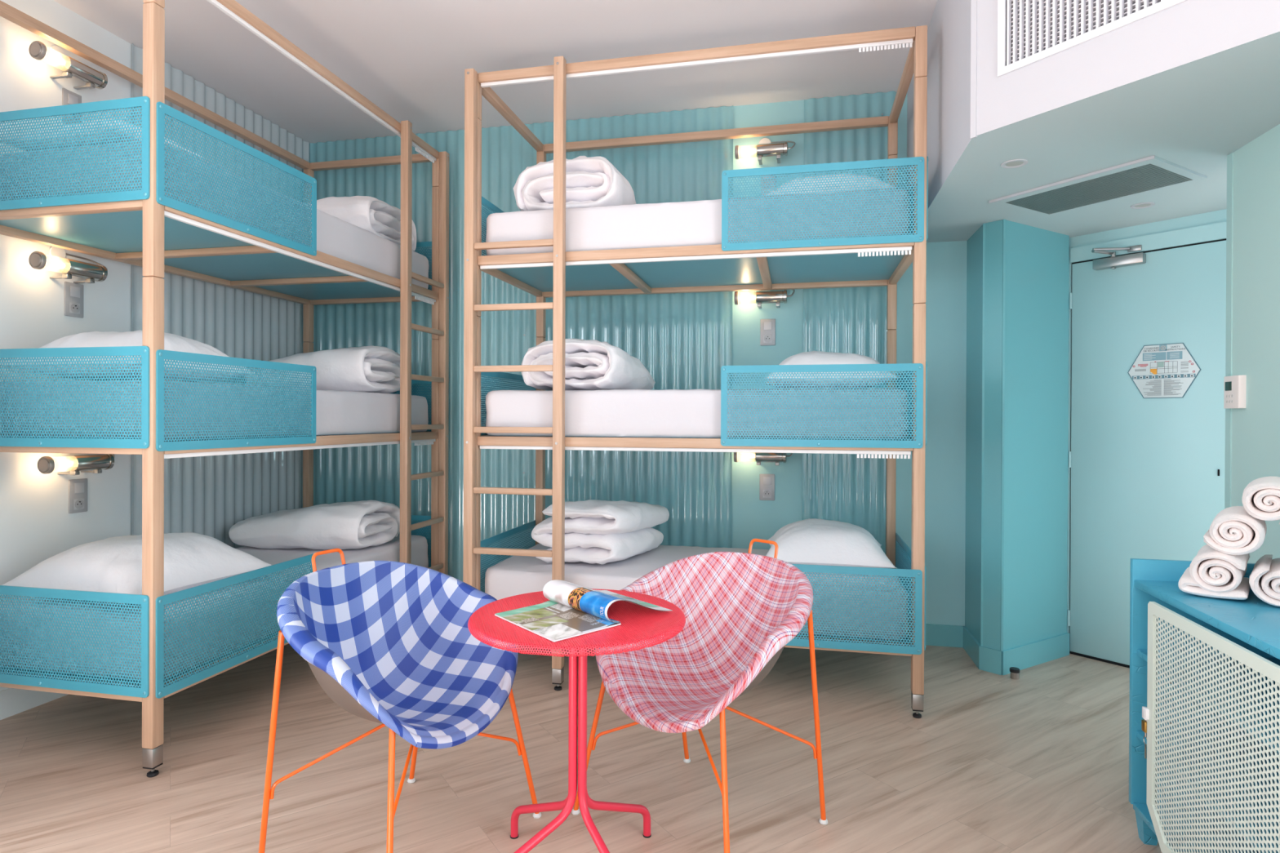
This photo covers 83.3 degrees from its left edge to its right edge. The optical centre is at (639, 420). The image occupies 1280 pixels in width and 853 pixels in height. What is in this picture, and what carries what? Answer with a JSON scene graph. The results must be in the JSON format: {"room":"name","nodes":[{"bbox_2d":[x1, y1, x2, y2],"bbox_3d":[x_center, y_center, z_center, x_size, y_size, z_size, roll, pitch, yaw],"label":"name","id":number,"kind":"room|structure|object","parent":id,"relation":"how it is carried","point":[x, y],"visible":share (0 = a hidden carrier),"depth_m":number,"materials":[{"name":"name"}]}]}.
{"room":"dormitory","nodes":[
{"label":"dormitory","id":0,"kind":"room"},
{"bbox_2d":[0,0,132,691],"bbox_3d":[-3.194,-0.300,0.623,0.150,3.055,9.150,0,0,12],"label":"wall","id":1,"kind":"structure","parent":0,"point":[37,525],"depth_m":3.12,"materials":[{"name":"white paint"}]},
{"bbox_2d":[0,688,68,719],"bbox_3d":[-3.137,1.171,0.538,0.012,0.115,8.710,0,0,12],"label":"baseboard","id":2,"kind":"structure","parent":1,"relation":"attached to","point":[13,701],"depth_m":3.01,"materials":[{"name":"white paint"}]},
{"bbox_2d":[28,245,107,283],"bbox_3d":[-2.497,-0.693,3.148,0.128,0.156,0.334,0,0,12],"label":"lamp","id":3,"kind":"object","parent":1,"relation":"attached to","point":[69,268],"visible":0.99,"depth_m":3.13,"materials":[{"name":"silver metal"}]},
{"bbox_2d":[28,40,107,89],"bbox_3d":[-2.493,-1.564,3.145,0.128,0.156,0.334,0,0,12],"label":"lamp","id":4,"kind":"object","parent":1,"relation":"attached to","point":[70,67],"visible":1,"depth_m":3.13,"materials":[{"name":"silver metal"}]},
{"bbox_2d":[62,87,81,124],"bbox_3d":[-2.535,-1.394,3.214,0.018,0.152,0.086,0,0,12],"label":"switch plate","id":5,"kind":"object","parent":1,"relation":"attached to","point":[68,97],"visible":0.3,"depth_m":3.20,"materials":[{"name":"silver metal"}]},
{"bbox_2d":[67,93,78,104],"bbox_3d":[-2.533,-1.430,3.214,0.003,0.046,0.045,0,0,12],"label":"switch","id":6,"kind":"object","parent":5,"relation":"attached to","point":[73,98],"depth_m":3.21,"materials":[{"name":"grey plastic"}]},
{"bbox_2d":[67,113,78,123],"bbox_3d":[-2.534,-1.357,3.214,0.002,0.047,0.047,0,0,12],"label":"socket","id":7,"kind":"object","parent":5,"relation":"attached to","point":[76,113],"depth_m":3.21,"materials":[{"name":"grey plastic"}]},
{"bbox_2d":[64,281,83,318],"bbox_3d":[-2.536,-0.541,3.227,0.018,0.152,0.086,0,0,12],"label":"switch plate","id":8,"kind":"object","parent":1,"relation":"attached to","point":[73,292],"visible":1,"depth_m":3.22,"materials":[{"name":"white plastic"}]},
{"bbox_2d":[69,302,79,314],"bbox_3d":[-2.535,-0.504,3.227,0.002,0.047,0.047,0,0,12],"label":"socket","id":9,"kind":"object","parent":8,"relation":"attached to","point":[74,307],"depth_m":3.22,"materials":[{"name":"grey plastic"}]},
{"bbox_2d":[70,285,79,297],"bbox_3d":[-2.534,-0.577,3.226,0.003,0.046,0.045,0,0,12],"label":"switch","id":10,"kind":"object","parent":8,"relation":"attached to","point":[74,290],"depth_m":3.23,"materials":[{"name":"grey plastic"}]},
{"bbox_2d":[37,453,114,475],"bbox_3d":[-2.492,0.161,3.185,0.128,0.156,0.334,0,0,12],"label":"lamp","id":11,"kind":"object","parent":1,"relation":"attached to","point":[95,463],"visible":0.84,"depth_m":3.15,"materials":[{"name":"silver metal"}]},
{"bbox_2d":[68,478,87,513],"bbox_3d":[-2.535,0.341,3.249,0.018,0.152,0.086,0,0,12],"label":"switch plate","id":12,"kind":"object","parent":1,"relation":"attached to","point":[77,488],"visible":1,"depth_m":3.24,"materials":[{"name":"white plastic"}]},
{"bbox_2d":[74,482,84,493],"bbox_3d":[-2.533,0.305,3.249,0.003,0.046,0.045,0,0,12],"label":"switch","id":13,"kind":"object","parent":12,"relation":"attached to","point":[78,486],"depth_m":3.25,"materials":[{"name":"grey plastic"}]},
{"bbox_2d":[74,498,84,510],"bbox_3d":[-2.534,0.378,3.249,0.002,0.047,0.047,0,0,12],"label":"socket","id":14,"kind":"object","parent":12,"relation":"attached to","point":[78,503],"depth_m":3.25,"materials":[{"name":"grey plastic"}]},
{"bbox_2d":[131,43,309,548],"bbox_3d":[-2.337,-0.365,4.128,0.014,2.938,1.295,0,0,12],"label":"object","id":15,"kind":"structure","parent":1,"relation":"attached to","point":[206,495],"depth_m":4.05,"materials":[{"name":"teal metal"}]},
{"bbox_2d":[53,0,937,143],"bbox_3d":[-0.366,-1.865,-0.002,5.930,0.100,9.150,0,0,12],"label":"ceiling","id":16,"kind":"structure","parent":0,"point":[410,59],"depth_m":3.55,"materials":[{"name":"white paint"}]},
{"bbox_2d":[0,644,1161,852],"bbox_3d":[-0.377,1.290,0.009,5.930,0.100,9.150,0,0,12],"label":"floor","id":17,"kind":"structure","parent":0,"point":[1037,762],"depth_m":2.53,"materials":[{"name":"brown wood"}]},
{"bbox_2d":[0,0,448,777],"bbox_3d":[-1.881,-0.216,3.546,0.996,2.878,2.059,0,0,12],"label":"bunk bed","id":18,"kind":"object","parent":17,"relation":"on","point":[149,229],"visible":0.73,"depth_m":2.64,"materials":[{"name":"brown wood"}]},
{"bbox_2d":[0,379,428,440],"bbox_3d":[-1.903,-0.041,3.551,0.864,0.222,1.945,0,0,12],"label":"mattress","id":19,"kind":"object","parent":18,"relation":"on","point":[337,412],"visible":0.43,"depth_m":3.18,"materials":[{"name":"white fabric"}]},
{"bbox_2d":[0,329,257,382],"bbox_3d":[-2.049,-0.259,2.927,0.640,0.210,0.600,0,0,12],"label":"pillow","id":20,"kind":"object","parent":19,"relation":"on","point":[172,342],"visible":0.4,"depth_m":2.74,"materials":[{"name":"white fabric"}]},
{"bbox_2d":[244,346,399,393],"bbox_3d":[-1.770,-0.288,4.087,0.793,0.264,0.501,0,0,10],"label":"duvet","id":21,"kind":"object","parent":19,"relation":"on","point":[369,369],"visible":0.61,"depth_m":3.87,"materials":[{"name":"white fabric"}]},
{"bbox_2d":[0,534,428,681],"bbox_3d":[-1.906,0.811,3.553,0.865,0.222,1.943,0,0,12],"label":"mattress","id":22,"kind":"object","parent":18,"relation":"on","point":[390,550],"visible":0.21,"depth_m":2.81,"materials":[{"name":"white fabric"}]},
{"bbox_2d":[2,532,271,604],"bbox_3d":[-2.028,0.585,2.945,0.680,0.228,0.680,0,0,18],"label":"pillow","id":23,"kind":"object","parent":22,"relation":"on","point":[191,559],"visible":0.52,"depth_m":2.76,"materials":[{"name":"white fabric"}]},
{"bbox_2d":[228,500,399,549],"bbox_3d":[-1.799,0.569,4.031,0.793,0.253,0.515,0,0,12],"label":"duvet","id":24,"kind":"object","parent":22,"relation":"on","point":[354,525],"visible":0.98,"depth_m":3.82,"materials":[{"name":"white fabric"}]},
{"bbox_2d":[0,141,428,288],"bbox_3d":[-1.899,-0.892,3.547,0.866,0.222,1.943,0,0,12],"label":"mattress","id":25,"kind":"object","parent":18,"relation":"on","point":[337,237],"visible":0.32,"depth_m":3.27,"materials":[{"name":"white fabric"}]},
{"bbox_2d":[0,118,204,158],"bbox_3d":[-2.069,-1.082,2.909,0.560,0.155,0.600,0,0,12],"label":"pillow","id":26,"kind":"object","parent":25,"relation":"on","point":[108,118],"visible":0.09,"depth_m":2.67,"materials":[{"name":"white fabric"}]},
{"bbox_2d":[307,195,416,250],"bbox_3d":[-1.750,-1.133,4.185,0.744,0.250,0.580,0,0,12],"label":"duvet","id":27,"kind":"object","parent":25,"relation":"on","point":[375,215],"visible":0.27,"depth_m":3.94,"materials":[{"name":"white fabric"}]},
{"bbox_2d":[258,548,541,852],"bbox_3d":[-0.711,0.818,2.099,0.600,0.828,0.680,0,0,27],"label":"tub chair","id":28,"kind":"object","parent":17,"relation":"on","point":[392,644],"visible":0.98,"depth_m":2.19,"materials":[{"name":"blue fabric"}]},
{"bbox_2d":[467,588,685,852],"bbox_3d":[-0.170,0.880,1.964,0.586,0.708,0.586,0,0,16],"label":"bistro table","id":29,"kind":"object","parent":17,"relation":"on","point":[639,624],"visible":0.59,"depth_m":1.94,"materials":[{"name":"red paint"}]},
{"bbox_2d":[494,579,671,642],"bbox_3d":[-0.153,0.492,1.950,0.394,0.065,0.309,0,0,-40],"label":"magazine","id":30,"kind":"object","parent":29,"relation":"on","point":[572,610],"visible":1,"depth_m":1.90,"materials":[{"name":"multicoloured paper"}]},
{"bbox_2d":[495,600,557,617],"bbox_3d":[-0.303,0.518,1.989,0.211,0.004,0.042,0,0,-44],"label":"picture","id":31,"kind":"object","parent":30,"relation":"on","point":[549,608],"depth_m":1.95},
{"bbox_2d":[502,608,556,623],"bbox_3d":[-0.293,0.520,1.915,0.132,0.001,0.155,0,0,12],"label":"picture","id":32,"kind":"object","parent":30,"relation":"on","point":[539,613],"depth_m":1.92},
{"bbox_2d":[520,616,568,630],"bbox_3d":[-0.244,0.520,1.845,0.111,0.001,0.132,0,0,12],"label":"picture","id":33,"kind":"object","parent":30,"relation":"on","point":[554,620],"depth_m":1.84},
{"bbox_2d":[534,623,582,639],"bbox_3d":[-0.202,0.521,1.775,0.127,0.001,0.132,0,0,12],"label":"picture","id":34,"kind":"object","parent":30,"relation":"on","point":[558,631],"depth_m":1.77},
{"bbox_2d":[546,603,572,613],"bbox_3d":[-0.216,0.518,1.992,0.076,0.004,0.068,0,0,-44],"label":"picture","id":35,"kind":"object","parent":30,"relation":"on","point":[550,607],"depth_m":1.98},
{"bbox_2d":[543,580,588,607],"bbox_3d":[-0.208,0.490,2.024,0.074,0.061,0.113,0,0,-40],"label":"picture","id":36,"kind":"object","parent":30,"relation":"on","point":[561,593],"depth_m":2.00},
{"bbox_2d":[568,587,592,612],"bbox_3d":[-0.159,0.490,1.948,0.051,0.061,0.054,0,0,-40],"label":"picture","id":37,"kind":"object","parent":30,"relation":"on","point":[578,597],"depth_m":1.93},
{"bbox_2d":[579,591,625,622],"bbox_3d":[-0.094,0.491,1.895,0.083,0.061,0.110,0,0,-40],"label":"picture","id":38,"kind":"object","parent":30,"relation":"on","point":[594,606],"depth_m":1.88},
{"bbox_2d":[595,617,618,625],"bbox_3d":[-0.086,0.518,1.860,0.042,0.002,0.068,0,0,-40],"label":"picture","id":39,"kind":"object","parent":30,"relation":"on","point":[599,621],"depth_m":1.85},
{"bbox_2d":[590,588,642,601],"bbox_3d":[-0.077,0.496,2.056,0.135,0.043,0.113,0,0,-40],"label":"picture","id":40,"kind":"object","parent":30,"relation":"attached to","point":[628,598],"depth_m":2.10},
{"bbox_2d":[632,601,661,607],"bbox_3d":[-0.015,0.497,1.982,0.135,0.043,0.069,0,0,-40],"label":"picture","id":41,"kind":"object","parent":30,"relation":"attached to","point":[644,604],"depth_m":2.00},
{"bbox_2d":[462,25,928,718],"bbox_3d":[0.278,-0.209,3.621,2.059,2.878,0.996,0,0,12],"label":"bunk bed","id":42,"kind":"object","parent":17,"relation":"on","point":[857,261],"visible":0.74,"depth_m":3.23,"materials":[{"name":"brown wood"}]},
{"bbox_2d":[484,543,908,640],"bbox_3d":[0.279,0.819,3.646,1.947,0.222,0.865,0,0,12],"label":"mattress","id":43,"kind":"object","parent":42,"relation":"on","point":[513,575],"visible":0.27,"depth_m":3.39,"materials":[{"name":"white fabric"}]},
{"bbox_2d":[531,499,669,564],"bbox_3d":[-0.185,0.551,3.736,0.589,0.303,0.641,0,0,12],"label":"duvet","id":44,"kind":"object","parent":43,"relation":"on","point":[597,531],"visible":0.94,"depth_m":3.49,"materials":[{"name":"white fabric"}]},
{"bbox_2d":[765,518,896,568],"bbox_3d":[0.916,0.602,3.556,0.600,0.211,0.600,0,0,12],"label":"pillow","id":45,"kind":"object","parent":43,"relation":"on","point":[813,541],"visible":0.8,"depth_m":3.34,"materials":[{"name":"white fabric"}]},
{"bbox_2d":[485,388,908,439],"bbox_3d":[0.283,-0.033,3.641,1.947,0.222,0.865,0,0,12],"label":"mattress","id":46,"kind":"object","parent":42,"relation":"on","point":[611,413],"visible":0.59,"depth_m":3.24,"materials":[{"name":"white fabric"}]},
{"bbox_2d":[520,338,655,390],"bbox_3d":[-0.236,-0.275,3.745,0.512,0.250,0.742,0,0,20],"label":"duvet","id":47,"kind":"object","parent":46,"relation":"on","point":[589,364],"visible":0.81,"depth_m":3.47,"materials":[{"name":"white fabric"}]},
{"bbox_2d":[764,351,897,388],"bbox_3d":[0.915,-0.243,3.534,0.600,0.196,0.560,0,0,10],"label":"pillow","id":48,"kind":"object","parent":46,"relation":"on","point":[812,357],"visible":0.47,"depth_m":3.33,"materials":[{"name":"white fabric"}]},
{"bbox_2d":[485,188,911,255],"bbox_3d":[0.285,-0.884,3.640,1.946,0.222,0.866,0,0,12],"label":"mattress","id":49,"kind":"object","parent":42,"relation":"on","point":[692,223],"visible":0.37,"depth_m":3.25,"materials":[{"name":"white fabric"}]},
{"bbox_2d":[513,155,635,210],"bbox_3d":[-0.292,-1.138,3.735,0.568,0.274,0.668,0,0,12],"label":"duvet","id":50,"kind":"object","parent":49,"relation":"on","point":[591,181],"visible":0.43,"depth_m":3.46,"materials":[{"name":"white fabric"}]},
{"bbox_2d":[763,173,897,195],"bbox_3d":[0.918,-1.086,3.531,0.600,0.182,0.560,0,0,12],"label":"pillow","id":51,"kind":"object","parent":49,"relation":"on","point":[802,182],"visible":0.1,"depth_m":3.31,"materials":[{"name":"white fabric"}]},
{"bbox_2d":[571,538,827,852],"bbox_3d":[0.216,0.821,2.247,0.680,0.828,0.600,0,0,45],"label":"tub chair","id":52,"kind":"object","parent":17,"relation":"on","point":[741,611],"visible":0.96,"depth_m":2.31,"materials":[{"name":"pink fabric"}]},
{"bbox_2d":[1009,666,1019,679],"bbox_3d":[1.798,1.214,3.450,0.044,0.046,0.044,0,0,12],"label":"door stop","id":53,"kind":"object","parent":17,"relation":"on","point":[1014,672],"visible":1,"depth_m":3.44,"materials":[{"name":"silver metal"}]},
{"bbox_2d":[1128,558,1279,852],"bbox_3d":[1.602,0.829,1.551,0.584,0.828,1.112,0,0,12],"label":"base cabinet","id":54,"kind":"object","parent":17,"relation":"on","point":[1205,671],"visible":1,"depth_m":1.82,"materials":[{"name":"teal"}]},
{"bbox_2d":[1141,719,1146,759],"bbox_3d":[1.414,0.880,2.010,0.014,0.131,0.024,0,0,12],"label":"padlock","id":55,"kind":"object","parent":54,"relation":"hanging from","point":[1144,723],"visible":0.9,"depth_m":2.01,"materials":[{"name":"gold metal"}]},
{"bbox_2d":[1134,579,1279,659],"bbox_3d":[1.612,0.485,1.548,0.538,0.022,1.075,0,0,12],"label":"countertop","id":56,"kind":"structure","parent":54,"relation":"on","point":[1253,621],"depth_m":1.78,"materials":[{"name":"teal"}]},
{"bbox_2d":[1177,544,1250,599],"bbox_3d":[1.595,0.409,1.994,0.148,0.127,0.282,0,0,42],"label":"rolled towel","id":57,"kind":"object","parent":56,"relation":"on","point":[1212,573],"visible":0.96,"depth_m":1.90,"materials":[{"name":"white fabric"}]},
{"bbox_2d":[1203,506,1266,555],"bbox_3d":[1.628,0.297,1.963,0.125,0.114,0.281,0,0,42],"label":"rolled towel","id":58,"kind":"object","parent":57,"relation":"on","point":[1233,531],"visible":0.99,"depth_m":1.87,"materials":[{"name":"white fabric"}]},
{"bbox_2d":[1241,475,1279,524],"bbox_3d":[1.685,0.210,1.912,0.128,0.110,0.281,0,0,42],"label":"rolled towel","id":59,"kind":"object","parent":58,"relation":"on","point":[1260,499],"visible":1,"depth_m":1.83,"materials":[{"name":"white fabric"}]},
{"bbox_2d":[1248,554,1279,606],"bbox_3d":[1.694,0.423,1.904,0.117,0.098,0.286,0,0,42],"label":"rolled towel","id":60,"kind":"object","parent":56,"relation":"on","point":[1264,578],"visible":1,"depth_m":1.83,"materials":[{"name":"white fabric"}]},
{"bbox_2d":[1136,731,1279,852],"bbox_3d":[1.614,0.931,1.549,0.530,0.018,1.075,0,0,12],"label":"shelf","id":61,"kind":"object","parent":54,"relation":"attached to","point":[1140,735],"depth_m":1.88,"materials":[{"name":"teal"}]},
{"bbox_2d":[1137,648,1279,753],"bbox_3d":[1.615,0.689,1.548,0.530,0.018,1.075,0,0,12],"label":"shelf","id":62,"kind":"object","parent":54,"relation":"attached to","point":[1142,654],"depth_m":1.87,"materials":[{"name":"teal"}]},
{"bbox_2d":[309,91,967,626],"bbox_3d":[-0.270,-0.302,4.435,4.230,3.055,0.150,0,0,12],"label":"wall","id":63,"kind":"structure","parent":0,"point":[752,517],"depth_m":3.97,"materials":[{"name":"teal paint"}]},
{"bbox_2d":[310,105,733,589],"bbox_3d":[-0.827,-0.361,4.467,2.788,2.938,0.017,0,0,12],"label":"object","id":64,"kind":"structure","parent":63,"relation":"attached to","point":[683,340],"depth_m":4.44,"materials":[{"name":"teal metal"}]},
{"bbox_2d":[733,452,792,465],"bbox_3d":[0.704,0.174,4.080,0.334,0.156,0.128,0,0,12],"label":"lamp","id":65,"kind":"object","parent":63,"relation":"attached to","point":[778,458],"visible":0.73,"depth_m":4.02,"materials":[{"name":"silver metal"}]},
{"bbox_2d":[734,137,795,164],"bbox_3d":[0.710,-1.548,4.074,0.334,0.156,0.128,0,0,12],"label":"lamp","id":66,"kind":"object","parent":63,"relation":"attached to","point":[765,148],"visible":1,"depth_m":4.03,"materials":[{"name":"silver metal"}]},
{"bbox_2d":[734,288,795,308],"bbox_3d":[0.707,-0.721,4.077,0.334,0.156,0.128,0,0,12],"label":"lamp","id":67,"kind":"object","parent":63,"relation":"attached to","point":[766,296],"visible":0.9,"depth_m":4.02,"materials":[{"name":"silver metal"}]},
{"bbox_2d":[759,474,774,500],"bbox_3d":[0.730,0.384,4.131,0.086,0.152,0.018,0,0,12],"label":"switch plate","id":68,"kind":"object","parent":63,"relation":"attached to","point":[766,487],"visible":1,"depth_m":4.13,"materials":[{"name":"white plastic"}]},
{"bbox_2d":[763,476,771,484],"bbox_3d":[0.730,0.348,4.130,0.045,0.046,0.003,0,0,12],"label":"switch","id":69,"kind":"object","parent":68,"relation":"attached to","point":[766,480],"depth_m":4.13,"materials":[{"name":"grey plastic"}]},
{"bbox_2d":[763,489,771,497],"bbox_3d":[0.730,0.421,4.130,0.047,0.047,0.002,0,0,12],"label":"socket","id":70,"kind":"object","parent":68,"relation":"attached to","point":[766,493],"depth_m":4.13,"materials":[{"name":"grey plastic"}]},
{"bbox_2d":[760,319,775,345],"bbox_3d":[0.734,-0.507,4.128,0.086,0.152,0.018,0,0,12],"label":"switch plate","id":71,"kind":"object","parent":63,"relation":"attached to","point":[767,326],"visible":1,"depth_m":4.13,"materials":[{"name":"plastic"}]},
{"bbox_2d":[764,321,771,329],"bbox_3d":[0.734,-0.543,4.126,0.045,0.046,0.003,0,0,12],"label":"switch","id":72,"kind":"object","parent":71,"relation":"attached to","point":[767,325],"depth_m":4.12,"materials":[{"name":"plastic"}]},
{"bbox_2d":[763,334,772,342],"bbox_3d":[0.733,-0.470,4.127,0.047,0.047,0.002,0,0,12],"label":"socket","id":73,"kind":"object","parent":71,"relation":"attached to","point":[766,338],"depth_m":4.13,"materials":[{"name":"grey plastic"}]},
{"bbox_2d":[760,174,776,195],"bbox_3d":[0.737,-1.370,4.125,0.086,0.152,0.018,0,0,12],"label":"switch plate","id":74,"kind":"object","parent":63,"relation":"attached to","point":[769,175],"visible":0.25,"depth_m":4.12,"materials":[{"name":"plastic"}]},
{"bbox_2d":[764,183,772,192],"bbox_3d":[0.737,-1.333,4.124,0.047,0.047,0.002,0,0,12],"label":"socket","id":75,"kind":"object","parent":74,"relation":"attached to","point":[766,184],"depth_m":4.12,"materials":[{"name":"grey plastic"}]},
{"bbox_2d":[802,90,894,554],"bbox_3d":[1.163,-0.352,4.032,0.488,2.938,0.014,0,0,12],"label":"corrugated panel","id":76,"kind":"object","parent":63,"relation":"attached to","point":[848,488],"visible":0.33,"depth_m":4.03,"materials":[{"name":"teal metal"}]},
{"bbox_2d":[925,623,964,648],"bbox_3d":[-0.213,1.168,4.343,4.064,0.115,0.012,0,0,12],"label":"baseboard","id":77,"kind":"structure","parent":63,"relation":"attached to","point":[940,635],"depth_m":3.93,"materials":[{"name":"teal paint"}]},
{"bbox_2d":[964,219,1069,650],"bbox_3d":[2.010,0.130,3.803,0.511,2.212,0.711,0,0,12],"label":"wall column","id":78,"kind":"structure","parent":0,"point":[1037,260],"depth_m":3.62,"materials":[{"name":"teal paint"}]},
{"bbox_2d":[980,219,1005,651],"bbox_3d":[1.732,0.073,3.530,0.013,2.096,0.111,0,0,-40],"label":"trim","id":79,"kind":"structure","parent":78,"relation":"attached to","point":[1003,220],"depth_m":3.50,"materials":[{"name":"teal paint"}]},
{"bbox_2d":[963,626,1069,675],"bbox_3d":[1.968,1.179,3.657,0.524,0.115,0.428,0,0,12],"label":"baseboard","id":80,"kind":"structure","parent":78,"relation":"attached to","point":[1035,653],"depth_m":3.60,"materials":[{"name":"teal paint"}]},
{"bbox_2d":[906,0,1279,242],"bbox_3d":[2.168,-1.393,2.663,1.917,0.843,2.662,0,0,12],"label":"ceiling","id":81,"kind":"structure","parent":0,"point":[1188,84],"depth_m":2.42,"materials":[{"name":"grey paint"}]},
{"bbox_2d":[970,0,977,138],"bbox_3d":[1.147,-1.394,2.467,0.008,0.847,0.020,0,0,-34],"label":"trim","id":82,"kind":"structure","parent":81,"relation":"attached to","point":[974,2],"depth_m":2.46,"materials":[{"name":"grey paint"}]},
{"bbox_2d":[1000,159,1028,168],"bbox_3d":[1.417,-0.971,2.722,0.092,0.005,0.092,0,0,12],"label":"recessed light","id":83,"kind":"object","parent":81,"relation":"in","point":[1014,163],"visible":1,"depth_m":2.72,"materials":[{"name":"grey paint"}]},
{"bbox_2d":[997,0,1187,76],"bbox_3d":[1.385,-1.292,2.130,0.038,0.300,0.651,0,0,-34],"label":"ceiling vent","id":84,"kind":"object","parent":81,"relation":"in","point":[1015,9],"visible":1,"depth_m":2.25,"materials":[{"name":"white metal"}]},
{"bbox_2d":[988,155,1207,217],"bbox_3d":[1.902,-0.968,3.025,0.436,0.010,0.651,0,0,-31],"label":"ceiling vent","id":85,"kind":"object","parent":81,"relation":"in","point":[1153,173],"visible":1,"depth_m":2.97,"materials":[{"name":"white metal"}]},
{"bbox_2d":[1130,202,1155,208],"bbox_3d":[2.270,-0.970,3.248,0.092,0.005,0.092,0,0,12],"label":"recessed light","id":86,"kind":"object","parent":81,"relation":"in","point":[1143,205],"visible":1,"depth_m":3.25,"materials":[{"name":"grey paint"}]},
{"bbox_2d":[1069,208,1226,248],"bbox_3d":[2.743,0.134,3.361,0.150,2.212,1.370,0,0,-37],"label":"wall","id":87,"kind":"structure","parent":0,"point":[1216,216],"depth_m":3.54,"materials":[{"name":"teal paint"}]},
{"bbox_2d":[1066,221,1226,668],"bbox_3d":[2.602,0.165,3.281,0.169,2.150,1.312,0,0,-37],"label":"door","id":88,"kind":"structure","parent":87,"relation":"in","point":[1146,476],"depth_m":3.59,"materials":[{"name":"teal paint"}]},
{"bbox_2d":[1127,342,1200,398],"bbox_3d":[2.533,-0.239,3.482,0.006,0.262,0.300,0,0,-37],"label":"notice","id":89,"kind":"object","parent":88,"relation":"attached to","point":[1165,371],"visible":1,"depth_m":3.48,"materials":[{"name":"white paper"}]},
{"bbox_2d":[1136,368,1146,371],"bbox_3d":[2.474,-0.248,3.556,0.001,0.010,0.048,0,0,-37],"label":"print","id":90,"kind":"object","parent":89,"relation":"on","point":[1138,370],"depth_m":3.55},
{"bbox_2d":[1143,354,1154,359],"bbox_3d":[2.498,-0.312,3.524,0.001,0.026,0.050,0,0,-37],"label":"print","id":91,"kind":"object","parent":89,"relation":"attached to","point":[1144,354],"depth_m":3.53},
{"bbox_2d":[1142,379,1161,395],"bbox_3d":[2.504,-0.160,3.516,0.001,0.076,0.077,0,0,-37],"label":"print","id":92,"kind":"object","parent":89,"relation":"attached to","point":[1159,380],"depth_m":3.50},
{"bbox_2d":[1133,374,1192,378],"bbox_3d":[2.530,-0.211,3.481,0.001,0.007,0.239,0,0,-37],"label":"print","id":93,"kind":"object","parent":89,"relation":"on","point":[1191,375],"depth_m":3.49},
{"bbox_2d":[1164,379,1182,395],"bbox_3d":[2.557,-0.160,3.446,0.001,0.076,0.078,0,0,-37],"label":"print","id":94,"kind":"object","parent":89,"relation":"attached to","point":[1165,381],"depth_m":3.45},
{"bbox_2d":[1169,352,1179,358],"bbox_3d":[2.559,-0.311,3.443,0.001,0.026,0.038,0,0,-37],"label":"print","id":95,"kind":"object","parent":89,"relation":"on","point":[1170,353],"depth_m":3.44},
{"bbox_2d":[1180,361,1188,372],"bbox_3d":[2.584,-0.254,3.411,0.001,0.051,0.030,0,0,-37],"label":"print","id":96,"kind":"object","parent":89,"relation":"on","point":[1187,364],"depth_m":3.41},
{"bbox_2d":[1231,124,1279,563],"bbox_3d":[1.387,-0.277,-1.132,0.120,3.055,7.684,0,0,12],"label":"wall","id":97,"kind":"structure","parent":0,"point":[1255,353],"depth_m":2.46,"materials":[{"name":"teal paint"}]},
{"bbox_2d":[1224,152,1233,508],"bbox_3d":[2.155,0.135,2.620,0.024,2.211,0.033,0,0,12],"label":"trim","id":98,"kind":"structure","parent":97,"relation":"attached to","point":[1229,224],"depth_m":2.62,"materials":[{"name":"teal paint"}]},
{"bbox_2d":[1223,375,1246,408],"bbox_3d":[2.124,-0.101,2.570,0.024,0.116,0.092,0,0,12],"label":"thermostat","id":99,"kind":"object","parent":97,"relation":"attached to","point":[1234,386],"visible":1,"depth_m":2.55,"materials":[{"name":"white plastic"}]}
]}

